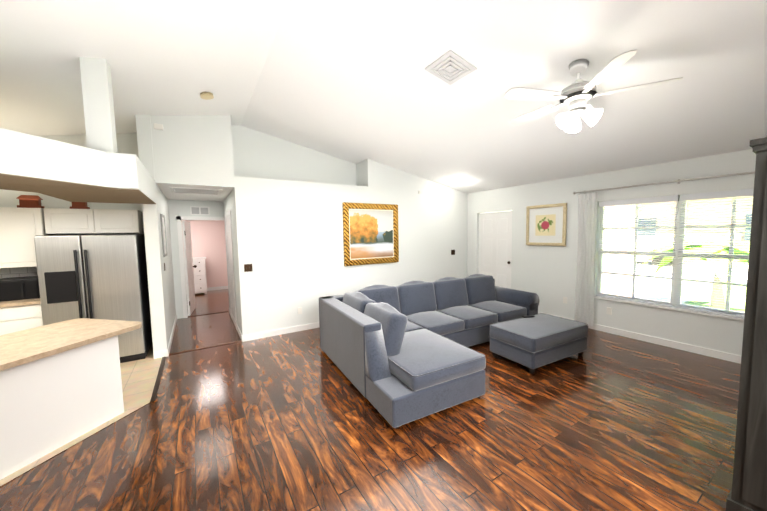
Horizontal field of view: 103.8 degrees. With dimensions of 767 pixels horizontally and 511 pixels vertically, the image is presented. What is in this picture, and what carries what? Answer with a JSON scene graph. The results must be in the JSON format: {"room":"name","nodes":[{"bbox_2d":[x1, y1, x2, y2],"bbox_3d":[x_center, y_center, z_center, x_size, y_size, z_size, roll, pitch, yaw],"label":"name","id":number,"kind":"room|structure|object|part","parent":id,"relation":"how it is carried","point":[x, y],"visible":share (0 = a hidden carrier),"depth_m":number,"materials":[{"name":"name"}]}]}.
{"room":"living room","nodes":[
{"label":"living room","id":0,"kind":"room"},
{"bbox_2d":[0,133,152,342],"bbox_3d":[-5.277,-0.282,3.512,4.090,3.500,0.002,-4,5,-32],"label":"wall","id":1,"kind":"structure","parent":0,"point":[127,143],"depth_m":4.13,"materials":[{"name":"white paint"}]},
{"bbox_2d":[0,267,37,278],"bbox_3d":[-5.495,0.376,3.409,2.600,0.388,0.010,-4,5,-32],"label":"backsplash","id":2,"kind":"structure","parent":1,"relation":"attached to","point":[17,272],"depth_m":3.88,"materials":[{"name":"grey tile"}]},
{"bbox_2d":[0,207,43,267],"bbox_3d":[-4.488,-0.224,3.765,0.432,0.720,0.402,-4,5,-32],"label":"upper cabinet","id":3,"kind":"object","parent":1,"relation":"attached to","point":[20,228],"depth_m":3.60,"materials":[{"name":"white wood"}]},
{"bbox_2d":[16,195,43,207],"bbox_3d":[-4.357,-0.664,3.708,0.200,0.159,0.100,-4,5,-32],"label":"decorative box","id":4,"kind":"object","parent":3,"relation":"on","point":[29,201],"depth_m":3.68,"materials":[{"name":"brown wood"}]},
{"bbox_2d":[0,128,108,186],"bbox_3d":[-3.337,-0.575,0.530,0.885,0.300,4.650,0,4,13],"label":"soffit beam","id":5,"kind":"structure","parent":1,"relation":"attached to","point":[25,154],"depth_m":2.24,"materials":[{"name":"white paint"}]},
{"bbox_2d":[0,173,117,192],"bbox_3d":[-3.334,-0.422,0.541,0.875,0.006,4.650,0,4,13],"label":"soffit","id":6,"kind":"structure","parent":5,"relation":"attached to","point":[6,180],"depth_m":2.35,"materials":[{"name":"brown"}]},
{"bbox_2d":[40,208,95,234],"bbox_3d":[-4.098,-0.448,3.994,0.455,0.320,0.402,-4,5,-32],"label":"upper cabinet","id":7,"kind":"object","parent":1,"relation":"attached to","point":[54,221],"depth_m":3.82,"materials":[{"name":"white wood"}]},
{"bbox_2d":[70,202,89,208],"bbox_3d":[-3.983,-0.687,3.939,0.170,0.159,0.100,-4,5,-32],"label":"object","id":8,"kind":"object","parent":7,"relation":"on","point":[75,205],"depth_m":3.91,"materials":[{"name":"brown wood"}]},
{"bbox_2d":[96,209,142,233],"bbox_3d":[-3.712,-0.473,4.233,0.455,0.320,0.402,-4,5,-32],"label":"upper cabinet","id":9,"kind":"object","parent":1,"relation":"attached to","point":[108,221],"depth_m":4.08,"materials":[{"name":"white wood"}]},
{"bbox_2d":[0,343,161,485],"bbox_3d":[-3.866,1.594,1.514,4.240,0.001,5.080,-4,5,-32],"label":"floor","id":10,"kind":"structure","parent":0,"point":[138,377],"depth_m":3.21,"materials":[{"name":"beige tile"}]},
{"bbox_2d":[0,304,42,335],"bbox_3d":[-4.435,1.005,3.750,0.490,0.870,0.616,-4,5,-32],"label":"base cabinet","id":11,"kind":"object","parent":10,"relation":"on","point":[13,319],"visible":0.08,"depth_m":3.49,"materials":[{"name":"white wood"}]},
{"bbox_2d":[0,298,40,307],"bbox_3d":[-5.329,0.608,3.155,2.590,0.038,0.635,-4,5,-32],"label":"countertop","id":12,"kind":"structure","parent":11,"relation":"on","point":[23,302],"depth_m":3.51,"materials":[{"name":"laminate"}]},
{"bbox_2d":[0,276,39,301],"bbox_3d":[-4.497,0.404,3.740,0.400,0.248,0.393,-4,5,-32],"label":"microwave","id":13,"kind":"object","parent":12,"relation":"on","point":[17,288],"visible":0.9,"depth_m":3.62,"materials":[{"name":"black plastic"}]},
{"bbox_2d":[0,335,123,479],"bbox_3d":[-3.232,1.264,0.727,0.600,0.760,4.400,0,4,13],"label":"base cabinet","id":14,"kind":"object","parent":10,"relation":"on","point":[49,404],"visible":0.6,"depth_m":2.34,"materials":[{"name":"white"}]},
{"bbox_2d":[0,318,141,370],"bbox_3d":[-3.296,0.852,0.823,0.910,0.040,4.620,0,4,13],"label":"countertop","id":15,"kind":"structure","parent":14,"relation":"on","point":[18,348],"depth_m":2.55,"materials":[{"name":"laminate"}]},
{"bbox_2d":[34,234,151,362],"bbox_3d":[-3.769,0.568,4.009,0.920,1.680,0.764,-4,5,-32],"label":"fridge","id":16,"kind":"object","parent":10,"relation":"on","point":[94,276],"visible":0.77,"depth_m":3.75,"materials":[{"name":"grey metal"}]},
{"bbox_2d":[135,115,175,351],"bbox_3d":[-3.645,-0.314,4.906,0.150,3.300,2.200,-4,5,-32],"label":"wall","id":17,"kind":"structure","parent":0,"point":[162,297],"depth_m":4.04,"materials":[{"name":"white paint"}]},
{"bbox_2d":[106,152,155,202],"bbox_3d":[-2.967,-0.775,3.128,0.820,0.300,1.480,-4,5,-32],"label":"soffit beam","id":18,"kind":"structure","parent":17,"relation":"attached to","point":[127,171],"depth_m":2.69,"materials":[{"name":"white paint"}]},
{"bbox_2d":[8,184,155,203],"bbox_3d":[-2.985,-0.623,3.173,0.810,0.008,1.400,-4,5,-32],"label":"soffit beam","id":19,"kind":"structure","parent":18,"relation":"attached to","point":[96,195],"depth_m":2.98,"materials":[{"name":"brown"}]},
{"bbox_2d":[79,57,116,152],"bbox_3d":[-2.523,-1.360,2.665,0.170,0.920,0.170,-4,5,-32],"label":"column","id":20,"kind":"structure","parent":18,"relation":"on","point":[97,91],"depth_m":2.60,"materials":[{"name":"white paint"}]},
{"bbox_2d":[160,214,167,256],"bbox_3d":[-3.318,-0.302,4.544,0.020,0.620,0.500,-4,5,-32],"label":"framed picture","id":21,"kind":"object","parent":17,"relation":"attached to","point":[163,233],"visible":1,"depth_m":4.48,"materials":[{"name":"grey"}]},
{"bbox_2d":[162,217,166,253],"bbox_3d":[-3.317,-0.302,4.544,0.002,0.550,0.430,-4,5,-32],"label":"art","id":22,"kind":"object","parent":21,"relation":"attached to","point":[163,218],"depth_m":4.62,"materials":[{"name":"white"}]},
{"bbox_2d":[166,315,176,356],"bbox_3d":[-3.538,1.281,5.054,0.014,0.095,2.194,-4,5,-32],"label":"baseboard","id":23,"kind":"structure","parent":17,"relation":"attached to","point":[174,325],"depth_m":4.66,"materials":[{"name":"white"}]},
{"bbox_2d":[168,200,223,318],"bbox_3d":[-3.760,0.042,6.155,0.930,2.410,0.002,-4,5,-32],"label":"wall","id":24,"kind":"structure","parent":0,"point":[182,208],"depth_m":5.97,"materials":[{"name":"white paint"}]},
{"bbox_2d":[182,221,196,315],"bbox_3d":[-4.164,0.245,6.509,0.204,1.950,0.774,-4,5,-32],"label":"hall door","id":25,"kind":"structure","parent":24,"relation":"in","point":[188,260],"depth_m":6.35,"materials":[{"name":"white wood"}]},
{"bbox_2d":[190,206,209,214],"bbox_3d":[-3.726,-0.908,6.107,0.340,0.170,0.013,-4,5,-32],"label":"air vent","id":26,"kind":"object","parent":24,"relation":"in","point":[199,210],"depth_m":6.10,"materials":[{"name":"white metal"}]},
{"bbox_3d":[-3.791,-0.903,6.060,0.130,0.130,0.002,-4,5,-32],"label":"hall wall air vent grille","id":27,"kind":"part","parent":26,"relation":"part of","materials":[{"name":"grey metal"}]},
{"bbox_3d":[-3.659,-0.912,6.142,0.130,0.130,0.002,-4,5,-32],"label":"hall wall air vent grille","id":28,"kind":"part","parent":26,"relation":"part of","materials":[{"name":"grey metal"}]},
{"bbox_2d":[177,216,228,317],"bbox_3d":[-3.684,0.222,6.203,0.850,2.040,0.018,-4,5,-32],"label":"door frame","id":29,"kind":"structure","parent":24,"relation":"attached to","point":[181,258],"depth_m":6.01,"materials":[{"name":"white wood"}]},
{"bbox_2d":[181,220,227,287],"bbox_3d":[-4.363,0.054,5.921,4.200,2.440,0.002,-4,5,-32],"label":"wall","id":30,"kind":"structure","parent":0,"point":[208,241],"depth_m":6.36,"materials":[{"name":"pink paint"}]},
{"bbox_2d":[207,286,227,290],"bbox_3d":[-5.967,1.058,8.612,4.200,0.095,0.014,-4,5,-32],"label":"baseboard","id":31,"kind":"structure","parent":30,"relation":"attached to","point":[216,288],"depth_m":9.16,"materials":[{"name":"white wood"}]},
{"bbox_2d":[223,187,241,332],"bbox_3d":[-2.775,0.074,5.491,0.002,2.410,2.170,-4,5,-32],"label":"wall","id":32,"kind":"structure","parent":0,"point":[229,203],"depth_m":4.93,"materials":[{"name":"white paint"}]},
{"bbox_2d":[225,210,236,329],"bbox_3d":[-2.831,0.239,5.579,0.019,2.070,0.960,-4,5,-32],"label":"door frame","id":33,"kind":"structure","parent":32,"relation":"attached to","point":[229,238],"depth_m":5.53,"materials":[{"name":"white wood"}]},
{"bbox_2d":[229,308,241,338],"bbox_3d":[-2.761,1.228,5.573,0.014,0.095,2.130,-4,5,-32],"label":"baseboard","id":34,"kind":"structure","parent":32,"relation":"attached to","point":[238,330],"depth_m":5.37,"materials":[{"name":"white"}]},
{"bbox_2d":[150,115,466,334],"bbox_3d":[-0.639,-0.510,5.786,5.900,3.456,0.486,-4,5,-32],"label":"wall","id":35,"kind":"structure","parent":0,"point":[290,198],"depth_m":5.13,"materials":[{"name":"white paint"}]},
{"bbox_2d":[153,123,162,129],"bbox_3d":[-2.962,-1.694,3.957,0.100,0.070,0.030,-4,5,-32],"label":"sensor","id":36,"kind":"object","parent":35,"relation":"attached to","point":[158,126],"visible":0.98,"depth_m":3.95,"materials":[{"name":"white plastic"}]},
{"bbox_2d":[244,264,251,271],"bbox_3d":[-2.084,0.191,4.636,0.115,0.115,0.020,-4,5,-32],"label":"switch plate","id":37,"kind":"object","parent":35,"relation":"attached to","point":[247,267],"visible":1,"depth_m":4.63,"materials":[{"name":"brown metal"}]},
{"bbox_2d":[241,322,319,341],"bbox_3d":[-0.083,1.154,5.950,4.964,0.095,0.014,-4,5,-32],"label":"baseboard","id":38,"kind":"structure","parent":35,"relation":"attached to","point":[265,334],"depth_m":4.93,"materials":[{"name":"white"}]},
{"bbox_2d":[343,202,398,265],"bbox_3d":[-0.213,-0.411,5.747,1.190,1.150,0.050,-4,5,-32],"label":"framed landscape picture","id":39,"kind":"object","parent":35,"relation":"attached to","point":[370,233],"visible":0.98,"depth_m":5.71,"materials":[{"name":"gold metal"}]},
{"bbox_2d":[349,210,392,258],"bbox_3d":[-0.213,-0.411,5.747,0.936,0.896,0.004,-4,5,-32],"label":"art","id":40,"kind":"object","parent":39,"relation":"attached to","point":[370,231],"depth_m":5.73},
{"bbox_2d":[0,289,740,510],"bbox_3d":[-1.698,1.427,3.635,10.570,0.050,13.400,-4,5,-32],"label":"floor","id":41,"kind":"structure","parent":0,"point":[297,421],"depth_m":2.37,"materials":[{"name":"brown wood"}]},
{"bbox_2d":[150,357,165,401],"bbox_3d":[-2.647,1.420,3.550,0.040,0.009,1.300,-4,5,-32],"label":"trim","id":42,"kind":"structure","parent":41,"relation":"on","point":[155,389],"depth_m":3.42,"materials":[{"name":"brown wood"}]},
{"bbox_2d":[184,257,206,294],"bbox_3d":[-5.395,0.582,8.572,0.620,1.030,0.554,-4,5,-32],"label":"dresser","id":43,"kind":"object","parent":41,"relation":"on","point":[200,279],"visible":0.42,"depth_m":8.44,"materials":[{"name":"white wood"}]},
{"bbox_2d":[169,340,241,354],"bbox_3d":[-2.601,1.354,4.439,0.920,0.008,0.045,-4,5,-32],"label":"transition piece","id":44,"kind":"object","parent":41,"relation":"on","point":[204,347],"visible":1,"depth_m":4.42,"materials":[{"name":"brown wood"}]},
{"bbox_2d":[188,311,228,316],"bbox_3d":[-3.670,1.230,6.349,0.780,0.008,0.045,-4,5,-32],"label":"transition piece","id":45,"kind":"object","parent":41,"relation":"on","point":[208,313],"visible":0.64,"depth_m":6.35,"materials":[{"name":"brown wood"}]},
{"bbox_2d":[319,274,538,427],"bbox_3d":[1.004,0.861,4.175,3.424,0.904,2.126,-4,5,-32],"label":"sofa","id":46,"kind":"object","parent":41,"relation":"on","point":[401,354],"visible":1,"depth_m":3.22,"materials":[{"name":"fabric"}]},
{"bbox_3d":[1.024,0.748,4.044,2.955,0.659,1.894,-4,5,-32],"label":"seat","id":47,"kind":"part","parent":46,"relation":"part of","materials":[{"name":"fabric"}]},
{"bbox_2d":[488,313,588,373],"bbox_3d":[2.008,1.092,3.900,1.153,0.450,0.722,-4,5,-32],"label":"ottoman","id":48,"kind":"object","parent":41,"relation":"on","point":[532,344],"visible":0.96,"depth_m":3.65,"materials":[{"name":"fabric"}]},
{"bbox_2d":[726,137,766,510],"bbox_3d":[2.523,0.450,1.355,0.684,2.090,1.124,-4,5,-32],"label":"armoire","id":49,"kind":"object","parent":41,"relation":"on","point":[748,491],"visible":1,"depth_m":1.61,"materials":[{"name":"black wood"}]},
{"bbox_2d":[0,0,766,200],"bbox_3d":[-1.696,-1.482,3.333,10.570,1.076,13.200,-4,5,-32],"label":"ceiling","id":50,"kind":"structure","parent":0,"point":[354,81],"depth_m":2.83,"materials":[{"name":"white paint"}]},
{"bbox_2d":[169,187,221,194],"bbox_3d":[-2.957,-1.018,4.759,0.680,0.015,0.600,-4,5,-32],"label":"ceiling vent","id":51,"kind":"object","parent":50,"relation":"in","point":[195,190],"visible":1,"depth_m":4.67,"materials":[{"name":"white metal"}]},
{"bbox_2d":[200,92,213,99],"bbox_3d":[-2.125,-1.920,3.616,0.144,0.061,0.140,-4,5,-32],"label":"smoke detector","id":52,"kind":"object","parent":50,"relation":"attached to","point":[206,95],"visible":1,"depth_m":3.58,"materials":[{"name":"beige plastic"}]},
{"bbox_2d":[425,50,476,84],"bbox_3d":[0.627,-1.748,2.817,0.336,0.078,0.340,-4,5,-32],"label":"ceiling vent","id":53,"kind":"object","parent":50,"relation":"in","point":[449,67],"visible":1,"depth_m":2.79,"materials":[{"name":"white metal"}]},
{"bbox_2d":[455,179,464,183],"bbox_3d":[1.572,-1.526,6.183,0.196,0.096,0.200,-4,5,-32],"label":"flush ceiling light","id":54,"kind":"object","parent":50,"relation":"attached to","point":[459,181],"visible":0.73,"depth_m":6.13,"materials":[{"name":"white glass"}]},
{"bbox_2d":[504,50,682,132],"bbox_3d":[1.645,-1.358,2.608,1.276,0.546,1.250,-4,5,-32],"label":"ceiling fan","id":55,"kind":"object","parent":50,"relation":"hanging from","point":[577,94],"depth_m":2.50,"materials":[{"name":"white"}]},
{"bbox_3d":[1.663,-1.163,2.559,0.241,0.057,0.232,-4,5,-32],"label":"ceiling fan bulb","id":56,"kind":"part","parent":55,"relation":"part of","materials":[{"name":"white glass"}]},
{"bbox_3d":[1.663,-1.165,2.563,0.339,0.168,0.330,-4,5,-32],"label":"lamp shade","id":57,"kind":"part","parent":55,"relation":"part of","materials":[{"name":"white glass"}]},
{"bbox_2d":[467,149,755,355],"bbox_3d":[4.083,-0.003,3.981,0.160,2.550,7.630,-4,5,-32],"label":"wall","id":58,"kind":"structure","parent":0,"point":[547,275],"depth_m":4.77,"materials":[{"name":"white paint"}]},
{"bbox_2d":[479,211,511,288],"bbox_3d":[2.431,0.079,6.591,0.105,2.040,0.890,-4,5,-32],"label":"door","id":59,"kind":"structure","parent":58,"relation":"in","point":[495,243],"depth_m":6.54,"materials":[{"name":"white wood"}]},
{"bbox_2d":[526,203,566,245],"bbox_3d":[2.974,-0.556,5.526,0.035,0.750,0.740,-4,5,-32],"label":"framed picture","id":60,"kind":"object","parent":58,"relation":"attached to","point":[546,225],"visible":0.98,"depth_m":5.50,"materials":[{"name":"beige wood"}]},
{"bbox_2d":[535,214,555,235],"bbox_3d":[2.973,-0.555,5.526,0.003,0.380,0.370,-4,5,-32],"label":"art","id":61,"kind":"object","parent":60,"relation":"attached to","point":[545,224],"depth_m":5.52},
{"bbox_2d":[606,307,611,314],"bbox_3d":[3.564,0.876,4.746,0.008,0.115,0.070,-4,5,-32],"label":"electrical outlet","id":62,"kind":"object","parent":58,"relation":"attached to","point":[609,310],"visible":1,"depth_m":4.74,"materials":[{"name":"white plastic"}]},
{"bbox_2d":[538,311,740,363],"bbox_3d":[4.345,1.257,3.522,0.014,0.095,6.440,-4,5,-32],"label":"baseboard","id":63,"kind":"structure","parent":58,"relation":"attached to","point":[645,338],"depth_m":4.15,"materials":[{"name":"white"}]},
{"bbox_2d":[573,171,754,193],"bbox_3d":[3.880,-0.975,3.952,0.107,0.062,2.584,-4,5,-32],"label":"curtain rod","id":64,"kind":"object","parent":58,"relation":"attached to","point":[678,181],"visible":0.98,"depth_m":3.99,"materials":[{"name":"silver metal"}]},
{"bbox_2d":[574,193,597,326],"bbox_3d":[3.311,0.077,4.921,0.056,2.156,0.290,-4,5,-32],"label":"curtain","id":65,"kind":"object","parent":64,"relation":"hanging from","point":[584,293],"visible":0.94,"depth_m":4.91,"materials":[{"name":"white fabric"}]},
{"bbox_2d":[594,296,743,320],"bbox_3d":[4.009,0.725,4.146,0.190,0.025,1.970,-4,5,-32],"label":"window sill","id":66,"kind":"structure","parent":58,"relation":"attached to","point":[681,310],"depth_m":4.08,"materials":[{"name":"white"}]},
{"bbox_2d":[597,197,751,314],"bbox_3d":[4.042,-0.053,4.118,0.060,1.530,1.910,-4,5,-32],"label":"window","id":67,"kind":"structure","parent":58,"relation":"in","point":[676,268],"depth_m":4.11,"materials":[{"name":"white"}]},
{"bbox_2d":[596,188,753,317],"bbox_3d":[3.976,-0.050,4.077,0.065,1.524,1.880,-4,5,-32],"label":"window blinds","id":68,"kind":"object","parent":67,"relation":"attached to","point":[728,195],"visible":0.88,"depth_m":4.04,"materials":[{"name":"white plastic"}]},
{"label":"outside","id":69,"kind":"structure","parent":0,"visible":0},
{"bbox_2d":[635,259,747,302],"bbox_3d":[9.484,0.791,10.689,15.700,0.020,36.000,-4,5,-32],"label":"street","id":70,"kind":"structure","parent":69,"point":[653,285],"depth_m":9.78,"materials":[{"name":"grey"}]},
{"bbox_2d":[637,236,671,265],"bbox_3d":[12.743,-0.325,15.485,1.720,1.380,4.500,-4,5,-32],"label":"car","id":71,"kind":"object","parent":70,"relation":"on","point":[643,243],"depth_m":14.30,"materials":[{"name":"white metal"}]},
{"bbox_2d":[682,260,747,311],"bbox_3d":[19.669,0.218,17.008,39.700,0.130,36.000,-4,5,-32],"label":"lawn","id":72,"kind":"structure","parent":69,"point":[701,301],"depth_m":7.36,"materials":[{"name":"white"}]},
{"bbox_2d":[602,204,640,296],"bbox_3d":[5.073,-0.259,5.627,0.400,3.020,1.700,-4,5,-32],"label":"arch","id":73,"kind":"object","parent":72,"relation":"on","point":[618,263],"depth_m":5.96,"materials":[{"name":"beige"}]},
{"bbox_2d":[637,241,749,308],"bbox_3d":[6.618,0.482,5.871,2.842,1.473,2.899,-4,5,-32],"label":"palm tree","id":74,"kind":"object","parent":72,"relation":"on","point":[715,299],"depth_m":5.55,"materials":[{"name":"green plant"}]},
{"bbox_2d":[638,196,752,240],"bbox_3d":[21.090,-2.580,18.896,8.000,5.120,23.000,-4,5,-32],"label":"house","id":75,"kind":"structure","parent":72,"relation":"on","point":[667,239],"depth_m":17.07,"materials":[{"name":"beige"}]},
{"bbox_2d":[669,241,749,260],"bbox_3d":[17.221,-0.288,16.628,0.800,1.020,22.000,-4,5,-32],"label":"hedge","id":76,"kind":"object","parent":72,"relation":"on","point":[715,241],"depth_m":15.90,"materials":[{"name":"green plant"}]}
]}

